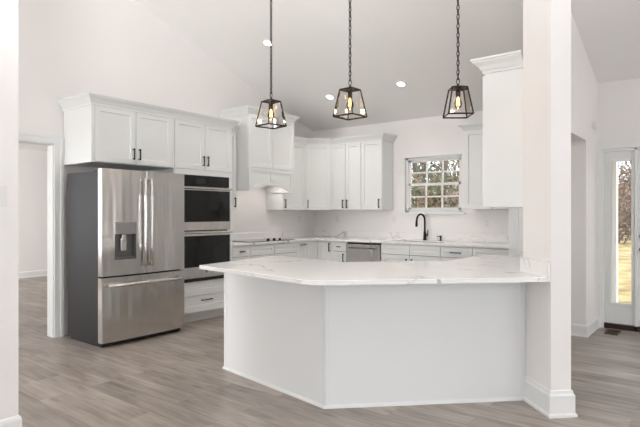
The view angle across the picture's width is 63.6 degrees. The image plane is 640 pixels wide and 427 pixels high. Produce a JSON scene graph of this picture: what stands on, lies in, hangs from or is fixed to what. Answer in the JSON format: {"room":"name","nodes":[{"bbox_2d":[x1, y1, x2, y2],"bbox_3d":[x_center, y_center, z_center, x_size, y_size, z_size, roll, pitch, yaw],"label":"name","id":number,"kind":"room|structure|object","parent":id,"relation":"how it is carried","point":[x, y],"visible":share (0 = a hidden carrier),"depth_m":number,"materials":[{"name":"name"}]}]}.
{"room":"kitchen","nodes":[
{"label":"kitchen","id":0,"kind":"room"},
{"bbox_2d":[0,0,17,419],"bbox_3d":[-3.953,-1.100,0.292,0.119,4.799,6.981,0,0,38],"label":"wall","id":1,"kind":"structure","parent":0,"point":[8,8],"depth_m":2.96,"materials":[{"name":"paint"}]},
{"bbox_2d":[0,186,6,205],"bbox_3d":[-1.809,-0.100,2.923,0.008,0.115,0.070,0,0,38],"label":"light switch","id":2,"kind":"object","parent":1,"relation":"attached to","point":[3,189],"visible":1,"depth_m":2.93,"materials":[{"name":"white plastic"}]},
{"bbox_2d":[0,415,21,426],"bbox_3d":[-3.939,1.235,0.293,0.139,0.130,7.001,0,0,38],"label":"baseboard","id":3,"kind":"structure","parent":1,"relation":"attached to","point":[15,421],"depth_m":2.97,"materials":[{"name":"paint"}]},
{"bbox_2d":[18,148,46,271],"bbox_3d":[-6.697,0.000,9.626,0.180,2.600,7.085,0,0,38],"label":"wall","id":4,"kind":"structure","parent":0,"point":[32,164],"depth_m":10.54,"materials":[{"name":"paint"}]},
{"bbox_2d":[18,270,46,278],"bbox_3d":[-6.588,1.235,9.604,0.020,0.130,6.785,0,0,38],"label":"baseboard","id":5,"kind":"structure","parent":4,"relation":"attached to","point":[39,273],"depth_m":10.53,"materials":[{"name":"paint"}]},
{"bbox_2d":[18,143,46,150],"bbox_3d":[-4.549,-1.350,7.941,5.640,0.100,7.085,0,0,38],"label":"ceiling","id":6,"kind":"structure","parent":0,"point":[20,146],"depth_m":10.18,"materials":[{"name":"paint"}]},
{"bbox_2d":[18,0,312,334],"bbox_3d":[-4.041,-1.100,3.922,0.120,4.799,12.585,0,0,38],"label":"wall","id":7,"kind":"structure","parent":0,"point":[67,48],"depth_m":5.99,"materials":[{"name":"paint"}]},
{"bbox_2d":[18,131,63,337],"bbox_3d":[-3.094,0.240,5.109,0.146,2.120,1.043,0,0,38],"label":"trim","id":8,"kind":"structure","parent":7,"relation":"attached to","point":[54,143],"depth_m":5.44,"materials":[{"name":"paint"}]},
{"bbox_2d":[64,104,173,170],"bbox_3d":[-2.182,-0.807,5.686,0.619,0.585,0.981,0,0,38],"label":"upper cabinet","id":9,"kind":"object","parent":7,"relation":"attached to","point":[97,136],"visible":0.99,"depth_m":5.43,"materials":[{"name":"paint"}]},
{"bbox_2d":[57,92,239,133],"bbox_3d":[-1.822,-1.135,6.118,0.658,0.103,2.244,0,0,38],"label":"crown molding","id":10,"kind":"structure","parent":9,"relation":"attached to","point":[88,98],"depth_m":5.54,"materials":[{"name":"paint"}]},
{"bbox_2d":[231,133,235,208],"bbox_3d":[-1.340,-0.578,6.970,0.359,1.045,0.310,0,0,38],"label":"upper cabinet","id":11,"kind":"object","parent":7,"relation":"attached to","point":[233,172],"visible":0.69,"depth_m":6.96,"materials":[{"name":"paint"}]},
{"bbox_2d":[217,105,299,192],"bbox_3d":[-0.860,-0.867,7.381,0.607,1.113,1.054,0,0,38],"label":"range hood","id":12,"kind":"object","parent":7,"relation":"attached to","point":[264,156],"visible":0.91,"depth_m":7.09,"materials":[{"name":"paint"}]},
{"bbox_2d":[267,144,304,209],"bbox_3d":[-0.509,-0.578,8.030,0.359,1.045,0.535,0,0,38],"label":"upper cabinet","id":13,"kind":"object","parent":7,"relation":"attached to","point":[295,200],"visible":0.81,"depth_m":7.98,"materials":[{"name":"paint"}]},
{"bbox_2d":[18,276,639,426],"bbox_3d":[-2.271,1.340,2.533,15.900,0.080,12.785,0,0,38],"label":"floor","id":14,"kind":"structure","parent":0,"point":[175,379],"depth_m":3.73,"materials":[{"name":"grey wood"}]},
{"bbox_2d":[68,168,183,347],"bbox_3d":[-2.035,0.432,5.510,0.777,1.735,0.960,0,0,38],"label":"refrigerator","id":15,"kind":"object","parent":14,"relation":"on","point":[126,227],"visible":1,"depth_m":5.23,"materials":[{"name":"grey metal"}]},
{"bbox_2d":[151,119,231,322],"bbox_3d":[-1.600,0.100,6.415,0.638,2.401,0.880,0,0,38],"label":"tall cabinet","id":16,"kind":"object","parent":14,"relation":"on","point":[201,149],"visible":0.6,"depth_m":6.23,"materials":[{"name":"paint"}]},
{"bbox_2d":[179,174,232,282],"bbox_3d":[-1.560,0.176,6.385,0.610,1.262,0.754,0,0,38],"label":"wall oven","id":17,"kind":"object","parent":16,"relation":"in","point":[207,218],"visible":0.6,"depth_m":6.21,"materials":[{"name":"black glass"}]},
{"bbox_2d":[232,245,249,260],"bbox_3d":[-1.239,0.858,6.888,0.619,0.884,0.306,0,0,38],"label":"base cabinet","id":18,"kind":"object","parent":14,"relation":"on","point":[242,252],"visible":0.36,"depth_m":6.71,"materials":[{"name":"paint"}]},
{"bbox_2d":[249,242,296,258],"bbox_3d":[-0.850,0.858,7.385,0.619,0.884,0.951,0,0,38],"label":"base cabinet","id":19,"kind":"object","parent":14,"relation":"on","point":[289,249],"visible":0.25,"depth_m":7.22,"materials":[{"name":"paint"}]},
{"bbox_2d":[296,241,307,258],"bbox_3d":[-0.477,0.858,7.861,0.619,0.884,0.251,0,0,38],"label":"base cabinet","id":20,"kind":"object","parent":14,"relation":"on","point":[302,247],"visible":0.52,"depth_m":7.71,"materials":[{"name":"paint"}]},
{"bbox_2d":[307,241,332,260],"bbox_3d":[-0.036,0.858,8.226,0.865,0.884,0.862,0,0,38],"label":"base cabinet","id":21,"kind":"object","parent":14,"relation":"on","point":[320,250],"visible":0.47,"depth_m":7.90,"materials":[{"name":"paint"}]},
{"bbox_2d":[232,230,508,247],"bbox_3d":[0.565,0.350,6.791,3.588,0.130,2.381,0,0,38],"label":"countertop","id":22,"kind":"structure","parent":21,"relation":"on","point":[465,240],"depth_m":7.54,"materials":[{"name":"white stone"}]},
{"bbox_2d":[232,238,293,241],"bbox_3d":[-0.851,0.368,7.374,0.510,0.034,0.900,0,0,38],"label":"cooktop","id":23,"kind":"object","parent":22,"relation":"in","point":[264,239],"visible":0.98,"depth_m":7.21,"materials":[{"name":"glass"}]},
{"bbox_2d":[415,213,427,239],"bbox_3d":[1.452,0.191,7.418,0.196,0.389,0.092,0,0,-10],"label":"faucet","id":24,"kind":"object","parent":22,"relation":"on","point":[418,215],"visible":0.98,"depth_m":7.42,"materials":[{"name":"black metal"}]},
{"bbox_2d":[332,241,346,261],"bbox_3d":[0.468,0.858,7.957,0.256,0.884,0.659,0,0,38],"label":"base cabinet","id":25,"kind":"object","parent":14,"relation":"on","point":[339,249],"visible":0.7,"depth_m":7.72,"materials":[{"name":"paint"}]},
{"bbox_2d":[347,242,381,261],"bbox_3d":[0.791,0.859,7.675,0.588,0.882,0.635,0,0,38],"label":"dishwasher","id":26,"kind":"object","parent":14,"relation":"on","point":[356,251],"visible":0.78,"depth_m":7.45,"materials":[{"name":"silver metal"}]},
{"bbox_2d":[222,273,525,408],"bbox_3d":[0.651,0.871,4.232,2.906,0.859,1.460,0,0,-6],"label":"kitchen island","id":27,"kind":"object","parent":14,"relation":"on","point":[334,346],"visible":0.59,"depth_m":3.55,"materials":[{"name":"paint"}]},
{"bbox_2d":[199,252,549,285],"bbox_3d":[0.577,0.375,4.111,3.064,0.130,1.853,0,0,-3],"label":"island countertop","id":28,"kind":"structure","parent":27,"relation":"on","point":[480,268],"depth_m":3.62,"materials":[{"name":"white stone"}]},
{"bbox_2d":[381,243,440,260],"bbox_3d":[1.394,0.858,7.231,0.898,0.884,0.659,0,0,38],"label":"base cabinet","id":29,"kind":"object","parent":14,"relation":"on","point":[389,252],"visible":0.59,"depth_m":7.01,"materials":[{"name":"paint"}]},
{"bbox_2d":[441,246,472,260],"bbox_3d":[1.917,0.858,6.821,0.426,0.884,0.659,0,0,38],"label":"base cabinet","id":30,"kind":"object","parent":14,"relation":"on","point":[448,253],"visible":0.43,"depth_m":6.60,"materials":[{"name":"paint"}]},
{"bbox_2d":[473,247,508,255],"bbox_3d":[2.283,0.858,6.534,0.498,0.884,0.659,0,0,38],"label":"base cabinet","id":31,"kind":"object","parent":14,"relation":"on","point":[477,251],"visible":0.15,"depth_m":6.32,"materials":[{"name":"paint"}]},
{"bbox_2d":[604,329,620,334],"bbox_3d":[3.202,1.297,5.648,0.130,0.006,0.260,0,0,38],"label":"floor vent","id":32,"kind":"object","parent":14,"relation":"in","point":[609,331],"visible":1,"depth_m":5.63,"materials":[{"name":"brown metal"}]},
{"bbox_2d":[134,0,639,131],"bbox_3d":[1.970,-2.493,3.275,10.140,2.253,6.385,0,0,38],"label":"ceiling","id":33,"kind":"structure","parent":0,"point":[413,42],"depth_m":6.11,"materials":[{"name":"paint"}]},
{"bbox_2d":[262,39,273,46],"bbox_3d":[-0.651,-2.132,6.466,0.160,0.056,0.152,0,0,38],"label":"recessed light","id":34,"kind":"object","parent":33,"relation":"in","point":[266,42],"visible":0.83,"depth_m":6.46,"materials":[{"name":"paint"}]},
{"bbox_2d":[255,0,286,128],"bbox_3d":[-0.398,-1.701,4.200,0.190,1.994,0.190,0,0,-42],"label":"pendant light","id":35,"kind":"object","parent":33,"relation":"hanging from","point":[278,118],"visible":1,"depth_m":4.21,"materials":[{"name":"brown metal"}]},
{"bbox_2d":[325,94,334,99],"bbox_3d":[0.145,-1.692,7.514,0.160,0.056,0.152,0,0,38],"label":"recessed light","id":36,"kind":"object","parent":33,"relation":"in","point":[327,96],"visible":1,"depth_m":7.51,"materials":[{"name":"paint"}]},
{"bbox_2d":[333,2,366,119],"bbox_3d":[0.223,-1.689,3.841,0.190,1.950,0.190,0,0,41],"label":"pendant light","id":37,"kind":"object","parent":33,"relation":"hanging from","point":[341,110],"visible":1,"depth_m":3.85,"materials":[{"name":"brown metal"}]},
{"bbox_2d":[395,81,406,87],"bbox_3d":[1.063,-1.696,6.778,0.160,0.056,0.152,0,0,38],"label":"recessed light","id":38,"kind":"object","parent":33,"relation":"in","point":[402,84],"visible":1,"depth_m":6.77,"materials":[{"name":"paint"}]},
{"bbox_2d":[442,0,473,118],"bbox_3d":[1.015,-1.613,3.800,0.190,1.798,0.190,0,0,1],"label":"pendant light","id":39,"kind":"object","parent":33,"relation":"hanging from","point":[469,110],"visible":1,"depth_m":3.80,"materials":[{"name":"brown metal"}]},
{"bbox_2d":[456,88,459,96],"bbox_3d":[1.015,-0.890,3.800,0.034,0.060,0.033,0,0,38],"label":"socket","id":40,"kind":"object","parent":39,"relation":"attached to","point":[457,92],"depth_m":3.79,"materials":[{"name":"brown metal"}]},
{"bbox_2d":[313,110,617,301],"bbox_3d":[1.671,-0.060,7.528,4.660,2.720,0.140,0,0,38],"label":"wall","id":41,"kind":"structure","parent":0,"point":[436,135],"depth_m":7.60,"materials":[{"name":"paint"}]},
{"bbox_2d":[305,145,330,209],"bbox_3d":[-0.059,-0.578,8.402,0.612,1.045,0.614,0,0,38],"label":"upper cabinet","id":42,"kind":"object","parent":41,"relation":"attached to","point":[317,158],"visible":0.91,"depth_m":8.18,"materials":[{"name":"paint"}]},
{"bbox_2d":[331,143,360,209],"bbox_3d":[0.483,-0.578,8.136,0.573,1.045,0.359,0,0,38],"label":"upper cabinet","id":43,"kind":"object","parent":41,"relation":"attached to","point":[345,158],"visible":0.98,"depth_m":8.01,"materials":[{"name":"paint"}]},
{"bbox_2d":[361,141,392,209],"bbox_3d":[0.857,-0.578,7.843,0.370,1.045,0.359,0,0,38],"label":"upper cabinet","id":44,"kind":"object","parent":41,"relation":"attached to","point":[376,156],"visible":1,"depth_m":7.74,"materials":[{"name":"paint"}]},
{"bbox_2d":[294,133,396,145],"bbox_3d":[0.318,-1.127,7.884,1.710,0.103,0.588,0,0,7],"label":"crown molding","id":45,"kind":"structure","parent":44,"relation":"attached to","point":[386,137],"depth_m":7.94,"materials":[{"name":"paint"}]},
{"bbox_2d":[401,154,464,213],"bbox_3d":[1.645,-0.411,7.500,0.999,0.843,0.135,0,0,38],"label":"window","id":46,"kind":"structure","parent":41,"relation":"in","point":[457,210],"depth_m":7.53,"materials":[{"name":"paint"}]},
{"bbox_2d":[457,122,508,208],"bbox_3d":[2.261,-0.617,6.731,0.836,1.123,0.377,0,0,38],"label":"upper cabinet","id":47,"kind":"object","parent":41,"relation":"attached to","point":[473,132],"visible":0.16,"depth_m":6.76,"materials":[{"name":"paint"}]},
{"bbox_2d":[484,219,489,226],"bbox_3d":[2.255,0.130,6.976,0.070,0.115,0.008,0,0,38],"label":"power outlet","id":48,"kind":"object","parent":41,"relation":"attached to","point":[486,221],"visible":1,"depth_m":6.97,"materials":[{"name":"white plastic"}]},
{"bbox_2d":[523,0,585,389],"bbox_3d":[2.024,-0.614,4.441,0.379,3.827,2.521,0,0,29],"label":"wall","id":49,"kind":"structure","parent":0,"point":[554,53],"depth_m":3.38,"materials":[{"name":"paint"}]},
{"bbox_2d":[470,50,522,207],"bbox_3d":[1.733,-0.676,4.613,0.415,1.243,0.980,0,0,38],"label":"upper cabinet","id":50,"kind":"object","parent":49,"relation":"attached to","point":[503,78],"visible":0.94,"depth_m":4.27,"materials":[{"name":"paint"}]},
{"bbox_2d":[523,376,577,418],"bbox_3d":[1.796,1.215,4.047,0.340,0.170,1.696,0,0,24],"label":"baseboard","id":51,"kind":"structure","parent":49,"relation":"attached to","point":[552,404],"depth_m":3.30,"materials":[{"name":"paint"}]},
{"bbox_2d":[519,53,597,324],"bbox_3d":[2.756,-0.198,6.026,0.800,2.996,0.885,0,0,38],"label":"wall","id":52,"kind":"structure","parent":0,"point":[583,153],"depth_m":5.51,"materials":[{"name":"paint"}]},
{"bbox_2d":[509,208,518,256],"bbox_3d":[2.203,0.150,5.880,0.109,2.300,0.030,0,0,38],"label":"trim","id":53,"kind":"structure","parent":52,"relation":"attached to","point":[513,212],"depth_m":5.87,"materials":[{"name":"paint"}]},
{"bbox_2d":[571,316,598,337],"bbox_3d":[2.735,1.235,5.862,0.670,0.130,0.640,0,0,38],"label":"baseboard","id":54,"kind":"structure","parent":52,"relation":"attached to","point":[580,330],"depth_m":5.49,"materials":[{"name":"paint"}]},
{"bbox_2d":[592,121,597,129],"bbox_3d":[3.036,-0.970,5.702,0.042,0.080,0.120,0,0,38],"label":"door chime","id":55,"kind":"object","parent":52,"relation":"attached to","point":[594,123],"visible":1,"depth_m":5.66,"materials":[{"name":"white plastic"}]},
{"bbox_2d":[598,78,639,142],"bbox_3d":[5.485,-0.094,4.280,5.650,2.788,0.265,0,0,38],"label":"wall","id":56,"kind":"structure","parent":0,"point":[618,101],"depth_m":5.78,"materials":[{"name":"paint"}]},
{"bbox_2d":[597,140,639,330],"bbox_3d":[3.764,0.248,5.525,1.485,2.110,0.140,0,0,38],"label":"trim","id":57,"kind":"structure","parent":56,"relation":"attached to","point":[629,145],"depth_m":5.88,"materials":[{"name":"paint"}]},
{"bbox_2d":[604,150,634,324],"bbox_3d":[3.371,0.270,5.814,0.300,1.943,0.034,0,0,38],"label":"window","id":58,"kind":"structure","parent":56,"relation":"in","point":[614,312],"depth_m":5.85,"materials":[{"name":"paint"}]},
{"bbox_2d":[604,322,639,331],"bbox_3d":[3.773,1.272,5.537,1.275,0.055,0.130,0,0,38],"label":"trim","id":59,"kind":"structure","parent":56,"relation":"attached to","point":[606,324],"depth_m":5.77,"materials":[{"name":"brown wood"}]},
{"bbox_2d":[638,150,639,326],"bbox_3d":[3.877,0.290,5.406,0.950,1.983,0.097,0,0,38],"label":"door","id":60,"kind":"structure","parent":56,"relation":"in","point":[638,150],"depth_m":5.69,"materials":[{"name":"paint"}]},
{"label":"outside","id":61,"kind":"structure","parent":0,"visible":0},
{"bbox_2d":[618,229,630,303],"bbox_3d":[16.618,0.514,37.400,80.000,2.512,65.000,0,0,38],"label":"ground","id":62,"kind":"structure","parent":61,"point":[624,250],"depth_m":14.31,"materials":[{"name":"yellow plant"}]},
{"bbox_2d":[411,162,458,207],"bbox_3d":[4.363,-0.258,18.186,3.700,4.184,4.098,0,0,13],"label":"shrub","id":63,"kind":"object","parent":62,"relation":"on","point":[430,177],"visible":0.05,"depth_m":18.71,"materials":[{"name":"green plant"}]},
{"bbox_2d":[411,160,458,207],"bbox_3d":[3.418,-0.016,14.081,3.353,3.423,3.028,0,0,20],"label":"shrub","id":64,"kind":"object","parent":62,"relation":"on","point":[422,201],"visible":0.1,"depth_m":13.54,"materials":[{"name":"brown plant"}]},
{"bbox_2d":[411,162,458,207],"bbox_3d":[2.951,-0.033,15.516,3.329,3.490,3.504,0,0,-34],"label":"evergreen shrub","id":65,"kind":"object","parent":62,"relation":"on","point":[432,165],"visible":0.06,"depth_m":15.24,"materials":[{"name":"green plant"}]},
{"bbox_2d":[411,160,458,206],"bbox_3d":[5.774,-1.307,27.517,4.326,4.537,4.557,0,0,19],"label":"evergreen shrub","id":66,"kind":"object","parent":62,"relation":"on","point":[451,160],"visible":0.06,"depth_m":26.77,"materials":[{"name":"green plant"}]},
{"bbox_2d":[412,162,458,207],"bbox_3d":[5.842,-0.966,24.002,4.373,4.945,4.843,0,0,-2],"label":"shrub","id":67,"kind":"object","parent":62,"relation":"on","point":[420,162],"visible":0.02,"depth_m":23.45,"materials":[{"name":"green plant"}]},
{"bbox_2d":[412,160,458,205],"bbox_3d":[3.334,-4.794,22.120,7.427,12.784,11.492,0,0,-34],"label":"tree","id":68,"kind":"object","parent":62,"relation":"on","point":[413,164],"visible":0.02,"depth_m":21.78,"materials":[{"name":"green plant"}]},
{"bbox_2d":[416,161,457,207],"bbox_3d":[5.186,-0.182,20.672,3.660,3.839,3.856,0,0,34],"label":"evergreen shrub","id":69,"kind":"object","parent":62,"relation":"on","point":[438,180],"visible":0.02,"depth_m":20.91,"materials":[{"name":"green plant"}]},
{"bbox_2d":[427,170,458,207],"bbox_3d":[5.258,0.100,17.312,3.329,3.490,3.504,0,0,-25],"label":"evergreen shrub","id":70,"kind":"object","parent":62,"relation":"on","point":[453,204],"visible":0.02,"depth_m":17.64,"materials":[{"name":"green plant"}]},
{"bbox_2d":[429,160,458,191],"bbox_3d":[8.638,-1.944,28.823,5.046,5.706,5.588,0,0,-17],"label":"shrub","id":71,"kind":"object","parent":62,"relation":"on","point":[457,163],"visible":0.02,"depth_m":28.89,"materials":[{"name":"green plant"}]},
{"bbox_2d":[429,160,458,189],"bbox_3d":[8.512,-2.781,32.710,5.588,5.706,5.046,0,0,-39],"label":"shrub","id":72,"kind":"object","parent":62,"relation":"on","point":[450,164],"visible":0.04,"depth_m":33.46,"materials":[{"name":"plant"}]},
{"bbox_2d":[618,161,630,201],"bbox_3d":[22.670,-1.212,36.845,5.961,6.086,5.382,0,0,8],"label":"shrub","id":73,"kind":"object","parent":62,"relation":"on","point":[630,161],"visible":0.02,"depth_m":35.88,"materials":[{"name":"green plant"}]},
{"bbox_2d":[618,176,630,243],"bbox_3d":[14.516,-0.156,25.483,3.539,3.614,3.196,0,0,23],"label":"shrub","id":74,"kind":"object","parent":62,"relation":"on","point":[621,225],"visible":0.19,"depth_m":25.62,"materials":[{"name":"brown plant"}]},
{"bbox_2d":[618,164,630,239],"bbox_3d":[16.415,-0.647,29.060,4.037,4.564,4.471,0,0,15],"label":"shrub","id":75,"kind":"object","parent":62,"relation":"on","point":[629,216],"visible":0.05,"depth_m":28.48,"materials":[{"name":"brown plant"}]},
{"bbox_2d":[618,176,630,230],"bbox_3d":[18.820,-1.177,33.541,4.709,5.325,5.216,0,0,1],"label":"shrub","id":76,"kind":"object","parent":62,"relation":"on","point":[620,176],"visible":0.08,"depth_m":32.92,"materials":[{"name":"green plant"}]},
{"bbox_2d":[618,174,630,228],"bbox_3d":[18.388,-0.578,28.804,4.471,4.564,4.037,0,0,14],"label":"shrub","id":77,"kind":"object","parent":62,"relation":"on","point":[629,198],"visible":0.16,"depth_m":29.45,"materials":[{"name":"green plant"}]},
{"bbox_2d":[618,163,630,185],"bbox_3d":[14.512,-4.715,27.488,11.498,12.784,7.383,0,0,35],"label":"tree","id":78,"kind":"object","parent":62,"relation":"on","point":[627,170],"visible":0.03,"depth_m":27.51,"materials":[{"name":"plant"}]},
{"bbox_2d":[618,169,630,234],"bbox_3d":[19.910,-1.053,33.960,4.709,5.325,5.216,0,0,-8],"label":"shrub","id":79,"kind":"object","parent":62,"relation":"on","point":[622,169],"visible":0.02,"depth_m":34.18,"materials":[{"name":"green plant"}]},
{"bbox_2d":[618,161,630,213],"bbox_3d":[25.043,-1.629,42.653,6.706,6.847,6.055,0,0,-7],"label":"shrub","id":80,"kind":"object","parent":62,"relation":"on","point":[622,161],"visible":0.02,"depth_m":41.82,"materials":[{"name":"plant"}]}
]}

